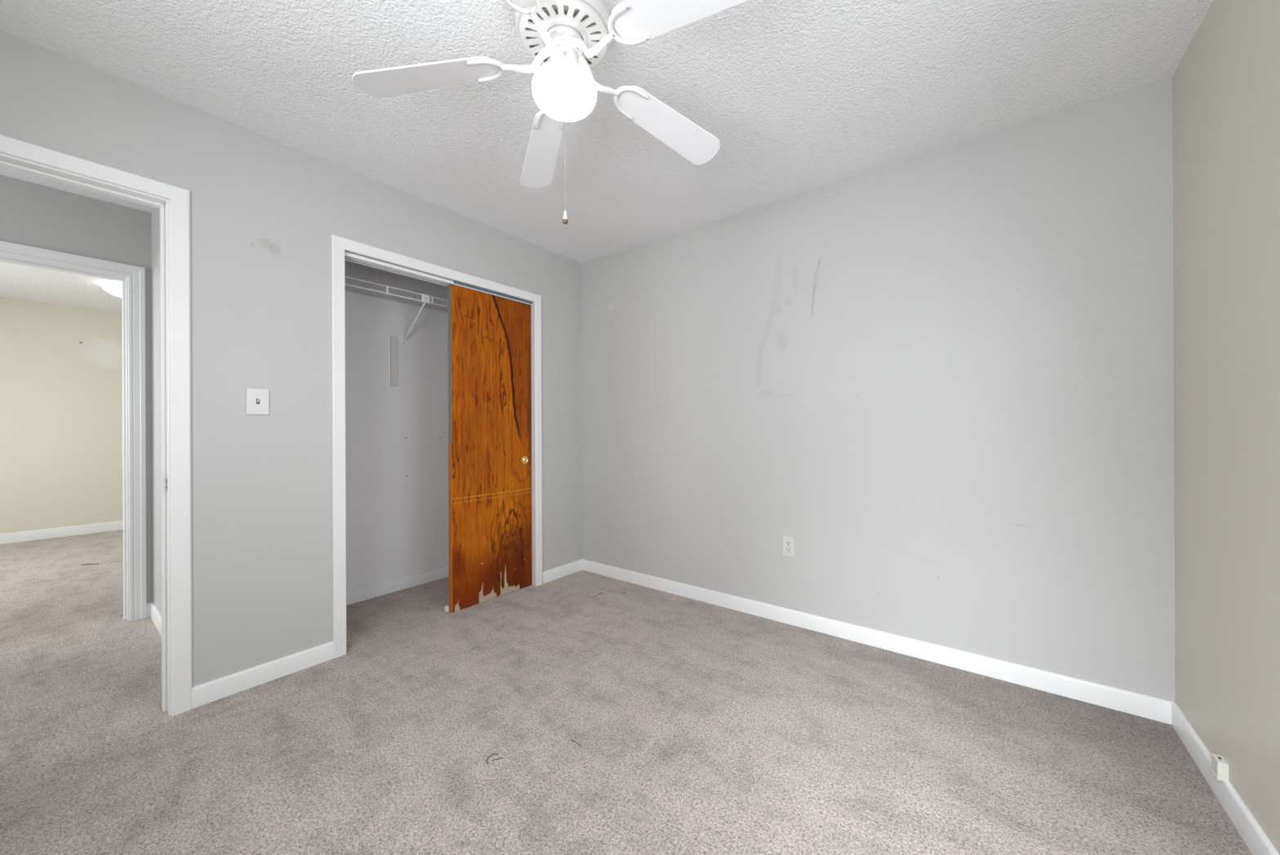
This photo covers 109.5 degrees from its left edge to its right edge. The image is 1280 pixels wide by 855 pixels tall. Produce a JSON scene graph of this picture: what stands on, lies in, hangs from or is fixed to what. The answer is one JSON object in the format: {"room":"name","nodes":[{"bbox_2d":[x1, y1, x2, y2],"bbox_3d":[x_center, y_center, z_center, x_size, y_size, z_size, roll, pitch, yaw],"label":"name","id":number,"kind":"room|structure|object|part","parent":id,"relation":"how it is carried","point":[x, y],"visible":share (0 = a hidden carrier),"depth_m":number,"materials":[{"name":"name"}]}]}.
{"room":"empty bedroom","nodes":[
{"label":"empty bedroom","id":0,"kind":"room"},
{"bbox_2d":[0,297,123,533],"bbox_3d":[-6.223,-0.066,4.738,0.120,2.440,3.800,0,0,37],"label":"wall","id":1,"kind":"structure","parent":0,"point":[61,366],"depth_m":4.77,"materials":[{"name":"beige paint"}]},
{"bbox_2d":[0,520,123,543],"bbox_3d":[-6.196,1.104,4.658,0.012,0.100,3.660,0,0,37],"label":"baseboard","id":2,"kind":"structure","parent":1,"relation":"attached to","point":[19,536],"depth_m":4.76,"materials":[{"name":"white paint"}]},
{"bbox_2d":[0,174,152,602],"bbox_3d":[-3.399,-0.078,2.261,0.115,2.440,4.300,0,0,37],"label":"wall","id":3,"kind":"structure","parent":0,"point":[32,214],"depth_m":2.55,"materials":[{"name":"grey paint"}]},
{"bbox_2d":[0,240,146,621],"bbox_3d":[-3.296,0.092,2.395,0.149,2.099,0.911,0,0,37],"label":"door frame","id":4,"kind":"structure","parent":3,"relation":"in","point":[132,277],"depth_m":2.68,"materials":[{"name":"white paint"}]},
{"bbox_2d":[146,601,151,617],"bbox_3d":[-2.956,1.099,2.728,0.012,0.083,0.026,0,0,37],"label":"baseboard","id":5,"kind":"structure","parent":3,"relation":"attached to","point":[148,603],"depth_m":2.72,"materials":[{"name":"white paint"}]},
{"bbox_2d":[151,207,161,615],"bbox_3d":[-2.393,-0.082,2.379,1.340,2.440,0.110,0,0,37],"label":"wall","id":6,"kind":"structure","parent":0,"point":[155,215],"depth_m":2.63,"materials":[{"name":"grey paint"}]},
{"bbox_2d":[150,601,161,636],"bbox_3d":[-2.425,1.096,2.330,1.340,0.083,0.012,0,0,37],"label":"baseboard","id":7,"kind":"structure","parent":6,"relation":"attached to","point":[155,615],"depth_m":2.59,"materials":[{"name":"white paint"}]},
{"bbox_2d":[0,29,582,686],"bbox_3d":[-1.505,-0.086,2.342,0.115,2.440,3.270,0,0,37],"label":"wall","id":8,"kind":"structure","parent":0,"point":[265,211],"depth_m":2.02,"materials":[{"name":"grey paint"}]},
{"bbox_2d":[0,133,191,715],"bbox_3d":[-2.138,0.090,1.514,0.147,2.092,0.890,0,0,37],"label":"door frame","id":9,"kind":"structure","parent":8,"relation":"in","point":[173,202],"depth_m":1.79,"materials":[{"name":"white paint"}]},
{"bbox_3d":[-1.876,0.226,1.794,0.028,0.063,0.002,0,0,37],"label":"strike plate","id":10,"kind":"part","parent":9,"relation":"part of","materials":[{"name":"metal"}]},
{"bbox_2d":[245,387,269,414],"bbox_3d":[-1.685,-0.115,1.996,0.019,0.117,0.080,0,0,37],"label":"light switch","id":11,"kind":"object","parent":8,"relation":"attached to","point":[257,400],"visible":1,"depth_m":2.00,"materials":[{"name":"white plastic"}]},
{"bbox_2d":[191,640,333,708],"bbox_3d":[-1.660,1.093,2.028,0.012,0.083,0.501,0,0,37],"label":"baseboard","id":12,"kind":"structure","parent":8,"relation":"attached to","point":[206,692],"depth_m":1.99,"materials":[{"name":"white paint"}]},
{"bbox_2d":[330,234,542,657],"bbox_3d":[-1.158,0.091,2.781,0.131,2.083,1.316,0,0,37],"label":"door frame","id":13,"kind":"structure","parent":8,"relation":"in","point":[343,249],"depth_m":2.37,"materials":[{"name":"white paint"}]},
{"bbox_2d":[447,283,532,612],"bbox_3d":[-0.977,0.114,3.010,0.051,2.029,0.610,0,0,37],"label":"closet door","id":14,"kind":"structure","parent":13,"relation":"attached to","point":[490,390],"depth_m":2.96,"materials":[{"name":"brown wood"}]},
{"bbox_3d":[-0.811,0.230,3.193,0.012,0.056,0.056,0,0,37],"label":"knob","id":15,"kind":"part","parent":14,"relation":"part of","materials":[{"name":"gold metal"}]},
{"bbox_2d":[542,559,582,583],"bbox_3d":[-0.581,1.089,3.438,0.012,0.083,0.412,0,0,37],"label":"baseboard","id":16,"kind":"structure","parent":8,"relation":"attached to","point":[564,570],"depth_m":3.42,"materials":[{"name":"white paint"}]},
{"bbox_2d":[345,260,448,593],"bbox_3d":[-1.696,-0.085,3.231,0.100,2.440,2.090,0,0,37],"label":"wall","id":17,"kind":"structure","parent":0,"point":[397,524],"depth_m":3.14,"materials":[{"name":"grey paint"}]},
{"bbox_2d":[390,335,397,386],"bbox_3d":[-1.702,-0.460,3.129,0.017,0.341,0.045,0,0,37],"label":"batten","id":18,"kind":"object","parent":17,"relation":"attached to","point":[393,340],"visible":1,"depth_m":3.12,"materials":[{"name":"white wood"}]},
{"bbox_2d":[345,275,447,345],"bbox_3d":[-1.536,-0.731,3.104,0.317,0.301,2.083,0,0,37],"label":"wire shelf","id":19,"kind":"object","parent":17,"relation":"attached to","point":[425,298],"visible":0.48,"depth_m":3.00,"materials":[{"name":"white metal"}]},
{"bbox_3d":[-1.540,-0.874,3.107,0.006,0.006,2.083,0,0,37],"label":"rail","id":20,"kind":"part","parent":19,"relation":"part of","materials":[{"name":"white plastic"}]},
{"bbox_3d":[-1.417,-0.835,3.013,0.007,0.007,2.083,0,0,37],"label":"rail","id":21,"kind":"part","parent":19,"relation":"part of","materials":[{"name":"white plastic"}]},
{"bbox_3d":[-1.419,-0.878,3.014,0.007,0.007,2.083,0,0,37],"label":"rail","id":22,"kind":"part","parent":19,"relation":"part of","materials":[{"name":"white plastic"}]},
{"bbox_3d":[-1.651,-0.873,3.192,0.006,0.006,2.083,0,0,37],"label":"rail","id":23,"kind":"part","parent":19,"relation":"part of","materials":[{"name":"white plastic"}]},
{"bbox_2d":[346,566,448,604],"bbox_3d":[-1.648,1.100,3.197,0.010,0.070,2.090,0,0,37],"label":"baseboard","id":24,"kind":"structure","parent":17,"relation":"attached to","point":[387,588],"depth_m":3.13,"materials":[{"name":"white paint"}]},
{"bbox_2d":[0,0,1213,313],"bbox_3d":[-2.809,-1.351,2.259,8.563,0.100,5.220,0,0,37],"label":"ceiling","id":25,"kind":"structure","parent":0,"point":[797,96],"depth_m":1.74,"materials":[{"name":"white paint"}]},
{"bbox_2d":[99,281,121,297],"bbox_3d":[-4.703,-1.240,4.163,0.344,0.105,0.344,0,0,37],"label":"ceiling lamp","id":26,"kind":"object","parent":25,"relation":"attached to","point":[114,288],"visible":0.34,"depth_m":4.02,"materials":[{"name":"white glass"}]},
{"bbox_2d":[351,0,748,224],"bbox_3d":[-0.203,-0.955,1.413,1.237,0.714,1.262,0,0,37],"label":"ceiling fan","id":27,"kind":"object","parent":25,"relation":"hanging from","point":[569,38],"visible":1,"depth_m":1.40,"materials":[{"name":"white plastic"}]},
{"bbox_3d":[-0.673,-1.115,1.439,0.449,0.082,0.138,0,0,1],"label":"blade","id":28,"kind":"part","parent":27,"relation":"part of","materials":[{"name":"white laminate"}]},
{"bbox_3d":[-0.371,-1.116,1.019,0.138,0.082,0.449,0,0,18],"label":"blade","id":29,"kind":"part","parent":27,"relation":"part of","materials":[{"name":"white laminate"}]},
{"bbox_3d":[-0.396,-1.116,1.839,0.138,0.082,0.449,0,0,-21],"label":"blade","id":30,"kind":"part","parent":27,"relation":"part of","materials":[{"name":"white laminate"}]},
{"bbox_3d":[-0.238,-1.060,1.433,0.204,0.112,0.204,0,0,37],"label":"globe","id":31,"kind":"part","parent":27,"relation":"part of"},
{"bbox_3d":[-0.226,-0.892,1.359,0.003,0.517,0.066,0,0,-9],"label":"pull chain","id":32,"kind":"part","parent":27,"relation":"part of","materials":[{"name":"metal"}]},
{"bbox_3d":[0.113,-1.118,1.689,0.449,0.082,0.138,0,0,-36],"label":"blade","id":33,"kind":"part","parent":27,"relation":"part of","materials":[{"name":"white laminate"}]},
{"bbox_3d":[0.114,-1.118,1.180,0.449,0.082,0.138,0,0,36],"label":"blade","id":34,"kind":"part","parent":27,"relation":"part of","materials":[{"name":"white laminate"}]},
{"bbox_2d":[0,528,1252,854],"bbox_3d":[-2.799,1.179,2.259,8.563,0.080,5.220,0,0,37],"label":"floor","id":35,"kind":"structure","parent":0,"point":[700,727],"depth_m":1.60,"materials":[{"name":"beige carpet"}]},
{"bbox_2d":[444,604,448,611],"bbox_3d":[-1.188,1.118,2.796,0.029,0.030,0.029,0,0,37],"label":"floor guide","id":36,"kind":"object","parent":35,"relation":"on","point":[446,607],"visible":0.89,"depth_m":2.79,"materials":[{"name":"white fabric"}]},
{"bbox_2d":[581,77,1175,702],"bbox_3d":[0.541,-0.095,2.910,4.043,2.440,0.120,0,0,37],"label":"wall","id":37,"kind":"structure","parent":0,"point":[946,375],"depth_m":2.18,"materials":[{"name":"grey paint"}]},
{"bbox_2d":[782,535,794,557],"bbox_3d":[0.851,0.683,2.594,0.070,0.115,0.008,0,0,37],"label":"wall outlet","id":38,"kind":"object","parent":37,"relation":"attached to","point":[788,541],"visible":1,"depth_m":2.59,"materials":[{"name":"white plastic"}]},
{"bbox_2d":[785,547,791,552],"bbox_3d":[0.850,0.702,2.592,0.034,0.025,0.002,0,0,37],"label":"receptacle","id":39,"kind":"object","parent":38,"relation":"attached to","point":[787,549],"depth_m":2.59,"materials":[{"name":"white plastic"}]},
{"bbox_2d":[785,540,791,545],"bbox_3d":[0.850,0.663,2.592,0.034,0.025,0.002,0,0,37],"label":"receptacle","id":40,"kind":"object","parent":38,"relation":"attached to","point":[787,542],"depth_m":2.59,"materials":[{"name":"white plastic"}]},
{"bbox_2d":[582,558,1173,724],"bbox_3d":[0.776,1.083,2.651,3.123,0.083,0.012,0,0,37],"label":"baseboard","id":41,"kind":"structure","parent":37,"relation":"attached to","point":[1159,709],"depth_m":2.18,"materials":[{"name":"white paint"}]},
{"bbox_2d":[1172,0,1279,854],"bbox_3d":[1.068,-0.097,0.372,0.120,2.440,3.270,0,0,37],"label":"wall","id":42,"kind":"structure","parent":0,"point":[1226,83],"depth_m":1.31,"materials":[{"name":"beige paint"}]},
{"bbox_2d":[1210,752,1229,781],"bbox_3d":[1.732,1.015,1.352,0.024,0.054,0.046,0,0,37],"label":"phone jack","id":43,"kind":"object","parent":42,"relation":"attached to","point":[1220,766],"visible":1,"depth_m":1.34,"materials":[{"name":"white plastic"}]},
{"bbox_3d":[1.733,1.040,1.352,0.024,0.003,0.046,0,0,37],"label":"plate","id":44,"kind":"part","parent":43,"relation":"part of","materials":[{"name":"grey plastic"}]},
{"bbox_2d":[1171,702,1279,854],"bbox_3d":[1.057,1.081,0.459,0.012,0.083,3.150,0,0,37],"label":"baseboard","id":45,"kind":"structure","parent":42,"relation":"attached to","point":[1254,837],"depth_m":1.32,"materials":[{"name":"white paint"}]}
]}

